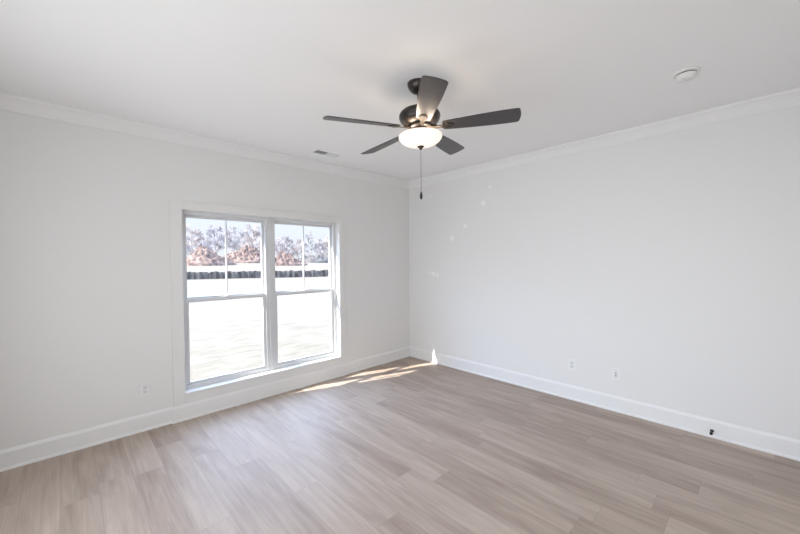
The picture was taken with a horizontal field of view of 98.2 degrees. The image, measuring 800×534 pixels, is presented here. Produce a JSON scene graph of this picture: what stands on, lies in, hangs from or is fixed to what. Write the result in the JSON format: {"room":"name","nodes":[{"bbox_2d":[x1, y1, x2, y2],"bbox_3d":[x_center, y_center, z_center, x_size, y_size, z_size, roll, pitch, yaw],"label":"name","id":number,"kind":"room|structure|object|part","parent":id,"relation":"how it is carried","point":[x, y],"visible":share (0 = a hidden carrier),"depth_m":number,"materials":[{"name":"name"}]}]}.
{"room":"empty bedroom","nodes":[
{"label":"empty bedroom","id":0,"kind":"room"},
{"bbox_2d":[0,110,409,449],"bbox_3d":[-1.684,0.085,3.831,5.098,2.719,0.231,-1,1,-44],"label":"wall","id":1,"kind":"structure","parent":0,"point":[86,316],"depth_m":2.94,"materials":[{"name":"white paint"}]},
{"bbox_2d":[140,382,149,396],"bbox_3d":[-2.281,1.097,3.097,0.075,0.119,0.009,-1,1,-44],"label":"electrical outlet","id":2,"kind":"object","parent":1,"relation":"attached to","point":[144,387],"visible":1,"depth_m":3.09,"materials":[{"name":"white plastic"}]},
{"bbox_2d":[0,92,407,188],"bbox_3d":[-1.597,-1.220,3.692,4.878,0.105,0.070,-1,1,-44],"label":"crown molding","id":3,"kind":"structure","parent":1,"relation":"attached to","point":[8,102],"depth_m":3.17,"materials":[{"name":"white wood"}]},
{"bbox_2d":[0,346,409,471],"bbox_3d":[-1.585,1.371,3.749,4.878,0.150,0.042,-1,1,-44],"label":"baseboard","id":4,"kind":"structure","parent":1,"relation":"attached to","point":[25,454],"depth_m":3.21,"materials":[{"name":"white wood"}]},
{"bbox_2d":[182,210,273,389],"bbox_3d":[-1.818,0.324,3.691,0.901,1.761,0.097,-1,1,-44],"label":"window","id":5,"kind":"structure","parent":1,"relation":"in","point":[263,221],"depth_m":3.76,"materials":[{"name":"white plastic"}]},
{"bbox_3d":[-1.850,-0.099,3.689,0.797,0.844,0.028,-1,1,-44],"label":"sash","id":6,"kind":"part","parent":5,"relation":"part of","materials":[{"name":"clear glass"}]},
{"bbox_3d":[-1.820,0.741,3.682,0.797,0.863,0.028,-1,1,-44],"label":"sash","id":7,"kind":"part","parent":5,"relation":"part of","materials":[{"name":"white plastic"}]},
{"bbox_3d":[-1.803,1.156,3.675,0.400,0.010,0.012,-1,1,-44],"label":"lift rail","id":8,"kind":"part","parent":5,"relation":"part of","materials":[{"name":"white plastic"}]},
{"bbox_2d":[169,200,345,406],"bbox_3d":[-1.430,0.401,3.907,1.949,2.080,0.018,-1,1,-44],"label":"window surround","id":9,"kind":"object","parent":1,"relation":"attached to","point":[175,207],"visible":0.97,"depth_m":3.41,"materials":[{"name":"white paint"}]},
{"bbox_2d":[185,355,340,394],"bbox_3d":[-1.440,1.194,3.948,1.770,0.014,0.096,-1,1,-44],"label":"window sill","id":10,"kind":"structure","parent":1,"relation":"attached to","point":[189,391],"depth_m":3.80,"materials":[{"name":"white wood"}]},
{"bbox_2d":[271,218,336,369],"bbox_3d":[-1.186,0.307,4.310,0.869,1.761,0.085,-1,1,-44],"label":"window","id":11,"kind":"structure","parent":1,"relation":"in","point":[331,226],"depth_m":4.32,"materials":[{"name":"white plastic"}]},
{"bbox_3d":[-1.202,-0.115,4.315,0.797,0.844,0.028,-1,1,-44],"label":"sash","id":12,"kind":"part","parent":11,"relation":"part of","materials":[{"name":"clear glass"}]},
{"bbox_3d":[-1.173,0.724,4.307,0.797,0.863,0.028,-1,1,-44],"label":"sash","id":13,"kind":"part","parent":11,"relation":"part of","materials":[{"name":"white plastic"}]},
{"bbox_2d":[0,0,799,180],"bbox_3d":[0.044,-1.331,2.004,5.098,0.150,5.240,-1,1,-44],"label":"ceiling","id":14,"kind":"structure","parent":0,"point":[261,74],"depth_m":2.14,"materials":[{"name":"white paint"}]},
{"bbox_2d":[311,149,341,157],"bbox_3d":[-0.830,-1.277,3.913,0.330,0.013,0.150,-1,1,-44],"label":"ceiling vent","id":15,"kind":"object","parent":14,"relation":"in","point":[316,151],"visible":1,"depth_m":3.90,"materials":[{"name":"white plastic"}]},
{"bbox_2d":[323,75,520,198],"bbox_3d":[0.122,-0.866,2.430,1.272,0.796,1.245,-1,1,-44],"label":"ceiling fan","id":16,"kind":"object","parent":14,"relation":"hanging from","point":[421,119],"visible":1,"depth_m":2.29,"materials":[{"name":"brown wood"}]},
{"bbox_3d":[-0.241,-0.940,2.244,0.507,0.006,0.140,-3,15,-21],"label":"blade","id":17,"kind":"part","parent":16,"relation":"part of","materials":[{"name":"black wood"}]},
{"bbox_3d":[-0.121,-0.953,2.708,0.140,0.006,0.507,-21,13,-38],"label":"blade","id":18,"kind":"part","parent":16,"relation":"part of","materials":[{"name":"brown wood"}]},
{"bbox_3d":[0.142,-0.872,2.395,0.300,0.077,0.300,-3,1,-44],"label":"lamp shade","id":19,"kind":"part","parent":16,"relation":"part of","materials":[{"name":"white glass"}]},
{"bbox_3d":[0.164,-0.952,1.985,0.140,0.006,0.507,12,0,-4],"label":"blade","id":20,"kind":"part","parent":16,"relation":"part of","materials":[{"name":"brown wood"}]},
{"bbox_3d":[0.358,-0.973,2.737,0.140,0.006,0.507,-18,-8,32],"label":"blade","id":21,"kind":"part","parent":16,"relation":"part of","materials":[{"name":"brown wood"}]},
{"bbox_3d":[0.534,-0.972,2.291,0.507,0.006,0.140,-2,-13,15],"label":"blade","id":22,"kind":"part","parent":16,"relation":"part of","materials":[{"name":"black wood"}]},
{"bbox_2d":[673,66,699,82],"bbox_3d":[1.877,-1.251,2.271,0.140,0.051,0.140,-1,1,-44],"label":"smoke detector","id":23,"kind":"object","parent":14,"relation":"attached to","point":[686,74],"visible":1,"depth_m":2.24,"materials":[{"name":"white plastic"}]},
{"bbox_2d":[0,356,799,533],"bbox_3d":[0.068,1.522,2.056,5.098,0.120,5.240,-1,1,-44],"label":"floor","id":24,"kind":"structure","parent":0,"point":[408,445],"depth_m":2.44,"materials":[{"name":"brown wood"}]},
{"bbox_2d":[408,105,799,439],"bbox_3d":[1.927,0.058,3.676,0.120,2.719,5.009,-1,1,-44],"label":"wall","id":25,"kind":"structure","parent":0,"point":[669,261],"depth_m":3.25,"materials":[{"name":"paint"}]},
{"bbox_2d":[568,358,575,370],"bbox_3d":[1.837,1.044,3.702,0.009,0.119,0.075,-1,1,-44],"label":"electrical outlet","id":26,"kind":"object","parent":25,"relation":"attached to","point":[571,362],"visible":1,"depth_m":3.70,"materials":[{"name":"white plastic"}]},
{"bbox_2d":[408,87,799,188],"bbox_3d":[1.813,-1.248,3.622,0.070,0.105,4.909,-1,1,-44],"label":"crown molding","id":27,"kind":"structure","parent":25,"relation":"attached to","point":[788,98],"depth_m":3.21,"materials":[{"name":"white wood"}]},
{"bbox_2d":[410,346,799,460],"bbox_3d":[1.851,1.343,3.685,0.024,0.150,4.909,-1,1,-44],"label":"baseboard","id":28,"kind":"structure","parent":25,"relation":"attached to","point":[778,445],"depth_m":3.27,"materials":[{"name":"white wood"}]},
{"bbox_2d":[612,368,619,380],"bbox_3d":[2.123,1.055,3.406,0.010,0.119,0.075,-1,1,-44],"label":"wall jack plate","id":29,"kind":"object","parent":25,"relation":"attached to","point":[615,371],"visible":1,"depth_m":3.40,"materials":[{"name":"white plastic"}]},
{"label":"outside","id":30,"kind":"structure","parent":0,"visible":0},
{"bbox_2d":[187,263,329,380],"bbox_3d":[-40.442,-0.701,116.704,244.000,1.818,215.940,-1,1,-44],"label":"lawn","id":31,"kind":"structure","parent":30,"point":[226,336],"depth_m":11.30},
{"bbox_2d":[186,235,193,254],"bbox_3d":[-67.133,-6.203,106.683,6.977,10.638,7.816,-1,1,-44],"label":"bare tree","id":32,"kind":"object","parent":31,"relation":"on","point":[187,238],"visible":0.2,"depth_m":107.02,"materials":[{"name":"grey plant"}]},
{"bbox_2d":[186,224,205,252],"bbox_3d":[-69.955,-7.942,117.076,10.268,13.813,10.126,-1,1,-44],"label":"bare tree","id":33,"kind":"object","parent":31,"relation":"on","point":[191,232],"visible":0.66,"depth_m":116.32,"materials":[{"name":"grey plant"}]},
{"bbox_2d":[193,230,213,249],"bbox_3d":[-79.127,-8.078,138.682,10.403,13.470,10.996,-1,1,-44],"label":"bare tree","id":34,"kind":"object","parent":31,"relation":"on","point":[203,235],"visible":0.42,"depth_m":138.40,"materials":[{"name":"grey plant"}]},
{"bbox_2d":[187,244,236,265],"bbox_3d":[-38.522,-2.325,68.899,10.484,4.462,9.798,-1,1,-44],"label":"bush","id":35,"kind":"object","parent":31,"relation":"on","point":[202,256],"visible":0.89,"depth_m":66.32,"materials":[{"name":"brown plant"}]},
{"bbox_2d":[200,224,231,252],"bbox_3d":[-54.070,-6.934,102.111,8.866,12.015,9.319,-1,1,-44],"label":"bare tree","id":36,"kind":"object","parent":31,"relation":"on","point":[218,242],"visible":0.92,"depth_m":101.63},
{"bbox_2d":[217,227,240,253],"bbox_3d":[-63.191,-8.524,129.723,9.932,14.385,9.727,-1,1,-44],"label":"bare tree","id":37,"kind":"object","parent":31,"relation":"on","point":[229,233],"visible":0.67,"depth_m":128.81,"materials":[{"name":"grey plant"}]},
{"bbox_2d":[231,226,249,250],"bbox_3d":[-63.871,-9.087,139.067,12.226,15.160,11.661,-1,1,-44],"label":"bare tree","id":38,"kind":"object","parent":31,"relation":"on","point":[241,231],"visible":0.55,"depth_m":137.49,"materials":[{"name":"grey plant"}]},
{"bbox_2d":[224,244,260,262],"bbox_3d":[-38.124,-3.174,84.662,11.221,5.073,10.701,-1,1,-44],"label":"bush","id":39,"kind":"object","parent":31,"relation":"on","point":[247,253],"visible":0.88,"depth_m":82.76,"materials":[{"name":"brown plant"}]},
{"bbox_2d":[237,224,260,248],"bbox_3d":[-47.724,-7.670,112.239,8.535,13.086,9.661,-1,1,-44],"label":"bare tree","id":40,"kind":"object","parent":31,"relation":"on","point":[256,232],"visible":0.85,"depth_m":111.75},
{"bbox_2d":[187,269,328,279],"bbox_3d":[-16.886,0.905,41.928,27.978,1.313,0.260,-1,1,-21],"label":"fence","id":41,"kind":"object","parent":31,"relation":"on","point":[312,273],"visible":0.38,"depth_m":41.45,"materials":[{"name":"wood"}]},
{"bbox_2d":[254,228,279,250],"bbox_3d":[-48.890,-8.052,124.332,11.452,13.416,9.933,-1,1,-44],"label":"bare tree","id":42,"kind":"object","parent":31,"relation":"on","point":[259,228],"visible":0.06,"depth_m":125.34,"materials":[{"name":"grey plant"}]},
{"bbox_2d":[275,235,285,255],"bbox_3d":[-53.530,-7.856,150.053,9.756,12.161,9.451,-1,1,-44],"label":"bare tree","id":43,"kind":"object","parent":31,"relation":"on","point":[277,239],"visible":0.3,"depth_m":150.23,"materials":[{"name":"grey plant"}]},
{"bbox_2d":[277,236,296,254],"bbox_3d":[-37.333,-6.023,114.496,7.151,9.477,6.268,-1,1,-44],"label":"bare tree","id":44,"kind":"object","parent":31,"relation":"on","point":[288,239],"visible":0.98,"depth_m":113.73,"materials":[{"name":"grey plant"}]},
{"bbox_2d":[275,250,306,265],"bbox_3d":[-25.167,-1.926,76.047,9.012,3.598,9.137,-1,1,-44],"label":"bush","id":45,"kind":"object","parent":31,"relation":"on","point":[282,259],"visible":0.84,"depth_m":73.78,"materials":[{"name":"brown plant"}]},
{"bbox_2d":[290,239,305,258],"bbox_3d":[-40.584,-6.447,137.552,6.909,9.573,8.546,-1,1,-44],"label":"bare tree","id":46,"kind":"object","parent":31,"relation":"on","point":[298,242],"visible":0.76,"depth_m":137.46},
{"bbox_2d":[300,230,312,255],"bbox_3d":[-38.294,-8.745,145.331,6.164,13.814,6.155,-1,1,-44],"label":"bare tree","id":47,"kind":"object","parent":31,"relation":"on","point":[307,235],"visible":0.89,"depth_m":144.76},
{"bbox_2d":[298,251,328,262],"bbox_3d":[-21.420,-2.670,93.456,14.731,3.613,9.736,-1,1,-44],"label":"bush","id":48,"kind":"object","parent":31,"relation":"on","point":[323,257],"visible":0.71,"depth_m":89.73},
{"bbox_2d":[312,238,325,253],"bbox_3d":[-28.233,-5.945,121.161,5.626,8.969,6.082,-1,1,-44],"label":"bare tree","id":49,"kind":"object","parent":31,"relation":"on","point":[315,246],"visible":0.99,"depth_m":121.22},
{"bbox_2d":[321,235,328,251],"bbox_3d":[-26.858,-7.409,133.538,8.266,11.439,7.416,-1,1,-44],"label":"bare tree","id":50,"kind":"object","parent":31,"relation":"on","point":[326,236],"visible":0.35,"depth_m":132.50,"materials":[{"name":"grey plant"}]}
]}

